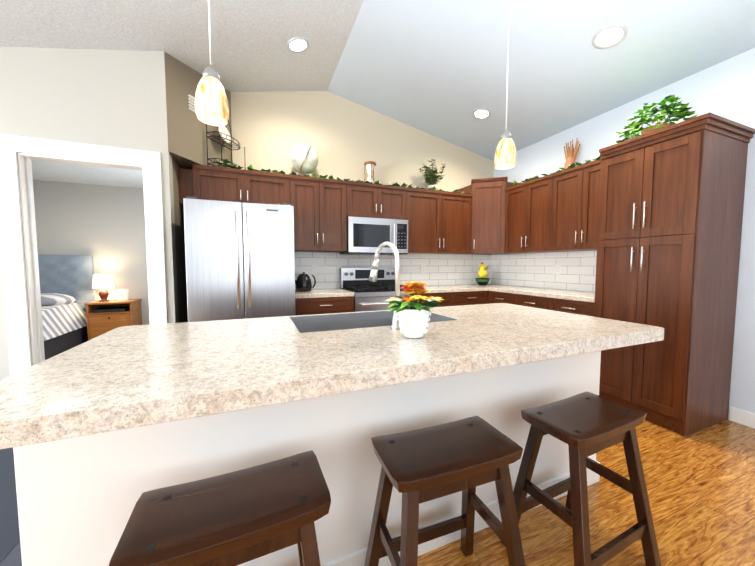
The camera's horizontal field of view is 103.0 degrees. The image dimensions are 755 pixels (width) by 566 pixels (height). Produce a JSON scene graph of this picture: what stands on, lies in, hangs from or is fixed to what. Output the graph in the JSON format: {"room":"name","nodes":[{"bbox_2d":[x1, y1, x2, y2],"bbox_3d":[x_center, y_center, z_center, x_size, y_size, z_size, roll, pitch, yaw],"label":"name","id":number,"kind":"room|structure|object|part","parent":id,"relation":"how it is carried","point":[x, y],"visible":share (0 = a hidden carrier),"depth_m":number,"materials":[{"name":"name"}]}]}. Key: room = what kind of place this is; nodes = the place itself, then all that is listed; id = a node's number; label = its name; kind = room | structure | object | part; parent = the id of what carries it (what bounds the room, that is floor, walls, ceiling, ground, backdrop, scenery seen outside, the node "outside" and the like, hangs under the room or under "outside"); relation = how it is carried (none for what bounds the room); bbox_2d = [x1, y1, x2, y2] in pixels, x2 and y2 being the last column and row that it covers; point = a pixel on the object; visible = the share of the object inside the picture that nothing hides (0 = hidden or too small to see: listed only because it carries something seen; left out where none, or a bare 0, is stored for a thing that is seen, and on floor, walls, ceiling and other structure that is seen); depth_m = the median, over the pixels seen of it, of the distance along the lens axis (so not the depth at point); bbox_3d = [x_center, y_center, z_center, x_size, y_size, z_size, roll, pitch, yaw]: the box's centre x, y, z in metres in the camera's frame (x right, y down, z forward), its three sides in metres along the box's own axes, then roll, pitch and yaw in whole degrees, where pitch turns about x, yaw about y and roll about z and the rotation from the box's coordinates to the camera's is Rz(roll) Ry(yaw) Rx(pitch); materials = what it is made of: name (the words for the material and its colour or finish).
{"room":"kitchen","nodes":[
{"label":"kitchen","id":0,"kind":"room"},
{"bbox_2d":[31,160,142,187],"bbox_3d":[-4.197,-1.470,3.173,3.780,0.080,2.830,-1,4,-22],"label":"ceiling","id":1,"kind":"structure","parent":0,"point":[66,172],"depth_m":4.12,"materials":[{"name":"white paint"}]},
{"bbox_2d":[0,46,178,379],"bbox_3d":[-3.589,-0.401,1.891,3.900,3.000,0.120,-1,4,-22],"label":"wall","id":2,"kind":"structure","parent":0,"point":[113,98],"depth_m":2.32,"materials":[{"name":"paint"}]},
{"bbox_2d":[0,134,167,375],"bbox_3d":[-2.291,-0.006,2.439,0.990,2.145,0.156,-1,4,-22],"label":"door frame","id":3,"kind":"structure","parent":2,"relation":"attached to","point":[20,332],"depth_m":2.26,"materials":[{"name":"white wood"}]},
{"bbox_2d":[33,180,149,324],"bbox_3d":[-4.748,-0.291,4.615,4.020,2.450,0.120,-1,4,-22],"label":"wall","id":4,"kind":"structure","parent":0,"point":[104,225],"depth_m":4.68,"materials":[{"name":"paint"}]},
{"bbox_2d":[172,156,187,322],"bbox_3d":[-1.956,-0.462,2.892,0.120,3.000,0.520,-1,4,-22],"label":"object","id":5,"kind":"structure","parent":0,"point":[180,260],"depth_m":2.83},
{"bbox_2d":[164,52,232,168],"bbox_3d":[-1.669,-1.596,2.875,0.449,0.931,0.638,-1,4,-22],"label":"wall","id":6,"kind":"structure","parent":0,"point":[187,142],"depth_m":2.71,"materials":[{"name":"beige paint"}]},
{"bbox_2d":[231,91,493,288],"bbox_3d":[-0.128,-0.692,3.963,4.320,3.330,0.120,-1,4,-22],"label":"wall","id":7,"kind":"structure","parent":0,"point":[344,138],"depth_m":3.70,"materials":[{"name":"paint"}]},
{"bbox_2d":[190,164,289,204],"bbox_3d":[-1.401,-0.957,3.168,0.887,0.365,0.350,-1,4,-22],"label":"upper cabinet","id":8,"kind":"object","parent":7,"relation":"attached to","point":[206,182],"depth_m":2.99,"materials":[{"name":"brown wood"}]},
{"bbox_2d":[206,120,245,169],"bbox_3d":[-1.511,-1.465,3.020,0.187,0.662,0.348,1,4,13],"label":"wire basket stand","id":9,"kind":"object","parent":8,"relation":"on","point":[226,136],"visible":0.83,"depth_m":3.00,"materials":[{"name":"grey metal"}]},
{"bbox_2d":[290,175,349,251],"bbox_3d":[-0.702,-0.762,3.462,0.621,0.790,0.350,-1,4,-22],"label":"upper cabinet","id":10,"kind":"object","parent":7,"relation":"attached to","point":[321,205],"depth_m":3.30,"materials":[{"name":"brown wood"}]},
{"bbox_2d":[291,145,317,175],"bbox_3d":[-0.818,-1.356,3.386,0.300,0.403,0.316,-1,4,-22],"label":"decorative plate","id":11,"kind":"object","parent":10,"relation":"on","point":[304,158],"visible":0.94,"depth_m":3.29,"materials":[{"name":"white ceramic"}]},
{"bbox_2d":[350,181,409,220],"bbox_3d":[-0.060,-0.974,3.709,0.764,0.395,0.350,-1,4,-22],"label":"upper cabinet","id":12,"kind":"object","parent":7,"relation":"attached to","point":[369,200],"depth_m":3.55,"materials":[{"name":"brown wood"}]},
{"bbox_2d":[364,161,375,183],"bbox_3d":[-0.092,-1.324,3.701,0.150,0.300,0.150,-1,4,-22],"label":"hourglass","id":13,"kind":"object","parent":12,"relation":"on","point":[369,167],"visible":0.77,"depth_m":3.67,"materials":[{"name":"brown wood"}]},
{"bbox_2d":[340,216,407,254],"bbox_3d":[-0.041,-0.561,3.687,0.756,0.413,0.447,-1,4,-22],"label":"microwave","id":14,"kind":"object","parent":12,"relation":"attached to","point":[367,236],"visible":0.85,"depth_m":3.50,"materials":[{"name":"grey metal"}]},
{"bbox_2d":[408,188,469,253],"bbox_3d":[0.755,-0.797,4.049,0.993,0.790,0.350,-1,4,-22],"label":"upper cabinet","id":15,"kind":"object","parent":7,"relation":"attached to","point":[439,222],"depth_m":3.87,"materials":[{"name":"brown wood"}]},
{"bbox_2d":[419,159,445,189],"bbox_3d":[0.747,-1.414,4.036,0.381,0.440,0.268,-1,4,-22],"label":"potted plant","id":16,"kind":"object","parent":15,"relation":"on","point":[431,178],"visible":0.94,"depth_m":4.02,"materials":[{"name":"green plant"}]},
{"bbox_2d":[295,251,596,291],"bbox_3d":[0.729,-0.125,3.221,3.066,0.448,1.954,-1,4,-22],"label":"tile backsplash","id":17,"kind":"structure","parent":7,"relation":"attached to","point":[574,270],"depth_m":3.95,"materials":[{"name":"white tile"}]},
{"bbox_2d":[454,177,517,254],"bbox_3d":[1.561,-0.887,4.202,0.739,0.951,0.659,-1,4,-22],"label":"upper cabinet","id":18,"kind":"object","parent":7,"relation":"attached to","point":[489,197],"depth_m":4.01,"materials":[{"name":"brown wood"}]},
{"bbox_2d":[247,164,464,192],"bbox_3d":[-0.071,-1.200,3.580,2.735,0.063,0.170,-1,4,-22],"label":"ivy garland","id":19,"kind":"object","parent":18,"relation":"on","point":[249,167],"visible":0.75,"depth_m":3.37,"materials":[{"name":"green plant"}]},
{"bbox_2d":[0,0,754,160],"bbox_3d":[-0.508,-1.532,-0.206,8.100,1.288,7.460,-1,4,-22],"label":"ceiling","id":20,"kind":"structure","parent":0,"point":[437,68],"depth_m":2.53,"materials":[{"name":"white paint"}]},
{"bbox_2d":[195,0,228,125],"bbox_3d":[-0.593,-1.266,1.039,0.120,1.362,0.120,-1,4,-22],"label":"pendant light","id":21,"kind":"object","parent":20,"relation":"hanging from","point":[211,105],"visible":1,"depth_m":1.05,"materials":[{"name":"white glass"}]},
{"bbox_2d":[287,37,308,52],"bbox_3d":[-0.718,-2.152,2.717,0.197,0.051,0.200,-1,4,-22],"label":"recessed light","id":22,"kind":"object","parent":20,"relation":"in","point":[297,44],"visible":1,"depth_m":2.71,"materials":[{"name":"white"}]},
{"bbox_2d":[473,108,490,118],"bbox_3d":[1.218,-1.977,3.511,0.198,0.046,0.200,-1,4,-22],"label":"recessed light","id":23,"kind":"object","parent":20,"relation":"in","point":[481,113],"visible":1,"depth_m":3.50,"materials":[{"name":"white"}]},
{"bbox_2d":[494,0,516,168],"bbox_3d":[0.677,-1.365,1.547,0.120,1.497,0.120,-1,4,-22],"label":"pendant light","id":24,"kind":"object","parent":20,"relation":"hanging from","point":[505,155],"visible":1,"depth_m":1.55,"materials":[{"name":"white glass"}]},
{"bbox_2d":[592,24,627,48],"bbox_3d":[1.781,-1.890,2.306,0.218,0.050,0.220,-1,4,-22],"label":"recessed light","id":25,"kind":"object","parent":20,"relation":"in","point":[609,36],"visible":1,"depth_m":2.30,"materials":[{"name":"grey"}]},
{"bbox_2d":[417,420,754,565],"bbox_3d":[-0.508,1.249,-0.037,8.100,0.060,7.460,-1,4,-22],"label":"floor","id":26,"kind":"structure","parent":0,"point":[700,485],"depth_m":1.47,"materials":[{"name":"brown wood"}]},
{"bbox_2d":[0,447,21,565],"bbox_3d":[-2.224,1.125,1.390,1.490,0.014,1.790,-1,4,-22],"label":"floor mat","id":27,"kind":"object","parent":26,"relation":"on","point":[10,549],"depth_m":1.45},
{"bbox_2d":[109,450,330,565],"bbox_3d":[-0.366,0.858,0.790,0.495,0.619,0.384,-1,4,-22],"label":"stool","id":28,"kind":"object","parent":26,"relation":"on","point":[238,517],"visible":1,"depth_m":0.73,"materials":[{"name":"brown wood"}]},
{"bbox_2d":[183,196,295,321],"bbox_3d":[-1.319,0.141,3.008,0.880,1.780,0.821,-1,4,-22],"label":"refrigerator","id":29,"kind":"object","parent":26,"relation":"on","point":[240,259],"visible":0.69,"depth_m":2.63,"materials":[{"name":"grey metal"}]},
{"bbox_3d":[-1.176,-0.120,2.636,0.680,1.081,0.056,-1,4,-22],"label":"handle","id":30,"kind":"part","parent":29,"relation":"part of","materials":[{"name":"silver metal"}]},
{"bbox_2d":[13,350,601,565],"bbox_3d":[0.003,0.688,1.577,2.368,0.864,0.778,-1,4,-22],"label":"kitchen island","id":31,"kind":"object","parent":26,"relation":"on","point":[101,434],"depth_m":1.07,"materials":[{"name":"paint"}]},
{"bbox_2d":[0,303,663,449],"bbox_3d":[0.060,0.236,1.421,2.390,0.055,1.010,-1,4,-22],"label":"island countertop","id":32,"kind":"structure","parent":31,"relation":"on","point":[125,377],"depth_m":0.93,"materials":[{"name":"beige stone"}]},
{"bbox_2d":[284,310,451,333],"bbox_3d":[-0.037,0.339,1.682,0.880,0.288,0.475,-1,4,-22],"label":"sink","id":33,"kind":"object","parent":32,"relation":"in","point":[300,324],"depth_m":1.81,"materials":[{"name":"grey metal"}]},
{"bbox_2d":[369,242,400,329],"bbox_3d":[0.063,0.002,1.480,0.150,0.406,0.247,-1,4,-22],"label":"faucet","id":34,"kind":"object","parent":32,"relation":"on","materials":[{"name":"silver metal"}]},
{"bbox_2d":[386,281,443,338],"bbox_3d":[0.142,0.106,1.217,0.251,0.227,0.238,-1,4,-22],"label":"flower vase","id":35,"kind":"object","parent":32,"relation":"on","point":[413,313],"visible":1,"depth_m":1.18,"materials":[{"name":"white ceramic"}]},
{"bbox_2d":[295,297,353,315],"bbox_3d":[-0.652,0.570,3.417,0.619,0.877,0.620,-1,4,-22],"label":"base cabinet","id":36,"kind":"object","parent":26,"relation":"on","point":[303,305],"depth_m":3.10,"materials":[{"name":"brown wood"}]},
{"bbox_2d":[295,289,353,296],"bbox_3d":[-0.651,0.111,3.385,0.619,0.042,0.630,-1,4,-22],"label":"countertop","id":37,"kind":"structure","parent":36,"relation":"on","point":[314,292],"depth_m":3.17,"materials":[{"name":"beige stone"}]},
{"bbox_2d":[295,272,315,291],"bbox_3d":[-0.821,-0.018,3.335,0.271,0.217,0.176,-1,4,-22],"label":"kettle","id":38,"kind":"object","parent":37,"relation":"on","point":[303,283],"visible":0.94,"depth_m":3.27,"materials":[{"name":"black metal"}]},
{"bbox_2d":[340,268,409,311],"bbox_3d":[0.005,0.407,3.631,0.756,1.174,0.694,-1,4,-22],"label":"range","id":39,"kind":"object","parent":26,"relation":"on","point":[373,296],"visible":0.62,"depth_m":3.53,"materials":[{"name":"grey metal"}]},
{"bbox_2d":[417,293,449,306],"bbox_3d":[0.606,0.539,3.924,0.558,0.877,0.620,-1,4,-22],"label":"base cabinet","id":40,"kind":"object","parent":26,"relation":"on","point":[446,296],"depth_m":3.64,"materials":[{"name":"brown wood"}]},
{"bbox_2d":[364,416,525,565],"bbox_3d":[0.225,0.844,1.023,0.495,0.619,0.384,-1,4,-22],"label":"stool","id":41,"kind":"object","parent":26,"relation":"on","point":[466,456],"visible":1,"depth_m":0.97,"materials":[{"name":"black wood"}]},
{"bbox_2d":[450,289,485,305],"bbox_3d":[1.059,0.530,4.074,0.630,0.877,0.679,-1,4,-22],"label":"base cabinet","id":42,"kind":"object","parent":26,"relation":"on","point":[464,296],"depth_m":3.79,"materials":[{"name":"brown wood"}]},
{"bbox_2d":[424,285,485,292],"bbox_3d":[0.831,0.074,3.981,1.041,0.042,0.630,-1,4,-22],"label":"countertop","id":43,"kind":"structure","parent":42,"relation":"on","point":[434,288],"depth_m":3.86,"materials":[{"name":"beige stone"}]},
{"bbox_2d":[486,289,513,303],"bbox_3d":[1.777,0.545,3.834,0.679,0.877,0.462,-1,4,-22],"label":"base cabinet","id":44,"kind":"object","parent":26,"relation":"on","point":[492,295],"depth_m":3.75,"materials":[{"name":"brown wood"}]},
{"bbox_2d":[514,293,545,308],"bbox_3d":[1.973,0.569,3.427,0.620,0.877,0.560,-1,4,-22],"label":"base cabinet","id":45,"kind":"object","parent":26,"relation":"on","point":[523,299],"depth_m":3.30,"materials":[{"name":"brown wood"}]},
{"bbox_2d":[486,285,589,300],"bbox_3d":[1.852,0.092,3.684,0.630,0.042,1.946,-1,4,-22],"label":"countertop","id":46,"kind":"structure","parent":45,"relation":"on","point":[578,295],"depth_m":3.31,"materials":[{"name":"beige stone"}]},
{"bbox_2d":[475,262,489,284],"bbox_3d":[1.541,-0.135,4.326,0.262,0.331,0.200,-1,4,-22],"label":"rooster figurine","id":47,"kind":"object","parent":46,"relation":"on","point":[482,274],"visible":1,"depth_m":4.26,"materials":[{"name":"yellow ceramic"}]},
{"bbox_2d":[546,297,589,315],"bbox_3d":[2.138,0.594,3.018,0.620,0.877,0.442,-1,4,-22],"label":"base cabinet","id":48,"kind":"object","parent":26,"relation":"on","point":[562,304],"depth_m":2.90,"materials":[{"name":"brown wood"}]},
{"bbox_2d":[500,392,660,565],"bbox_3d":[0.834,0.831,1.236,0.483,0.619,0.367,-2,4,-25],"label":"stool","id":49,"kind":"object","parent":26,"relation":"on","point":[584,425],"visible":0.98,"depth_m":1.19,"materials":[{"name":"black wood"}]},
{"bbox_2d":[590,121,752,436],"bbox_3d":[2.334,-0.008,2.469,0.640,2.145,0.644,-1,4,-22],"label":"tall cabinet","id":50,"kind":"object","parent":26,"relation":"on","point":[654,219],"depth_m":2.22,"materials":[{"name":"brown wood"}]},
{"bbox_2d":[616,95,696,142],"bbox_3d":[2.296,-1.323,2.458,0.585,0.370,0.544,-1,4,-22],"label":"pothos plant","id":51,"kind":"object","parent":50,"relation":"on","point":[682,111],"visible":0.56,"depth_m":2.39,"materials":[{"name":"green plant"}]},
{"bbox_2d":[494,48,754,419],"bbox_3d":[3.215,-0.280,1.309,0.120,2.830,7.340,-1,4,-22],"label":"wall","id":52,"kind":"structure","parent":0,"point":[725,89],"depth_m":2.35,"materials":[{"name":"paint"}]},
{"bbox_2d":[506,176,545,252],"bbox_3d":[1.980,-0.803,3.688,0.350,0.845,0.733,-1,4,-22],"label":"upper cabinet","id":53,"kind":"object","parent":52,"relation":"attached to","point":[527,199],"depth_m":3.63,"materials":[{"name":"brown wood"}]},
{"bbox_2d":[542,160,597,252],"bbox_3d":[2.210,-0.768,3.118,0.350,0.845,0.732,-1,4,-22],"label":"upper cabinet","id":54,"kind":"object","parent":52,"relation":"attached to","point":[569,192],"depth_m":3.14,"materials":[{"name":"brown wood"}]},
{"bbox_2d":[513,156,600,184],"bbox_3d":[1.998,-1.239,3.314,0.158,0.063,1.184,-1,4,-22],"label":"ivy garland","id":55,"kind":"object","parent":54,"relation":"on","point":[572,165],"visible":0.48,"depth_m":3.26,"materials":[{"name":"green plant"}]},
{"bbox_2d":[564,138,579,168],"bbox_3d":[2.164,-1.401,3.368,0.133,0.386,0.167,-1,4,-22],"label":"sculpture","id":56,"kind":"object","parent":54,"relation":"on","point":[572,153],"visible":0.58,"depth_m":3.34,"materials":[{"name":"brown ceramic"}]},
{"bbox_2d":[729,407,754,428],"bbox_3d":[3.641,1.152,0.159,0.014,0.110,4.730,-1,4,-22],"label":"baseboard","id":57,"kind":"structure","parent":52,"relation":"attached to","point":[742,417],"depth_m":2.27,"materials":[{"name":"white wood"}]},
{"bbox_3d":[-4.219,1.040,3.382,3.780,0.064,2.950,-1,4,-22],"label":"floor","id":58,"kind":"structure","parent":0,"visible":0},
{"bbox_2d":[38,255,95,359],"bbox_3d":[-4.816,0.326,3.416,1.710,1.355,2.080,-1,4,-22],"label":"bed","id":59,"kind":"object","parent":58,"relation":"on","point":[67,291],"visible":0.54,"depth_m":4.39,"materials":[{"name":"grey fabric"}]},
{"bbox_3d":[-5.185,0.263,4.327,1.710,1.340,0.110,-1,4,-22],"label":"headboard","id":60,"kind":"part","parent":59,"relation":"part of","materials":[{"name":"blue fabric"}]},
{"bbox_2d":[84,299,141,340],"bbox_3d":[-4.037,0.602,4.630,0.554,0.654,0.446,-1,4,-22],"label":"nightstand","id":61,"kind":"object","parent":58,"relation":"on","point":[105,317],"visible":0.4,"depth_m":4.47,"materials":[{"name":"brown wood"}]},
{"bbox_2d":[92,275,113,301],"bbox_3d":[-4.171,0.077,4.569,0.250,0.399,0.250,-1,4,-22],"label":"table lamp","id":62,"kind":"object","parent":61,"relation":"on","point":[103,282],"visible":1,"depth_m":4.51,"materials":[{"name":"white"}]},
{"bbox_2d":[118,289,127,299],"bbox_3d":[-3.976,0.186,4.685,0.130,0.170,0.058,-1,4,-10],"label":"picture frame","id":63,"kind":"object","parent":61,"relation":"on","point":[122,294],"visible":1,"depth_m":4.68,"materials":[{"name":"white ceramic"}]}
]}

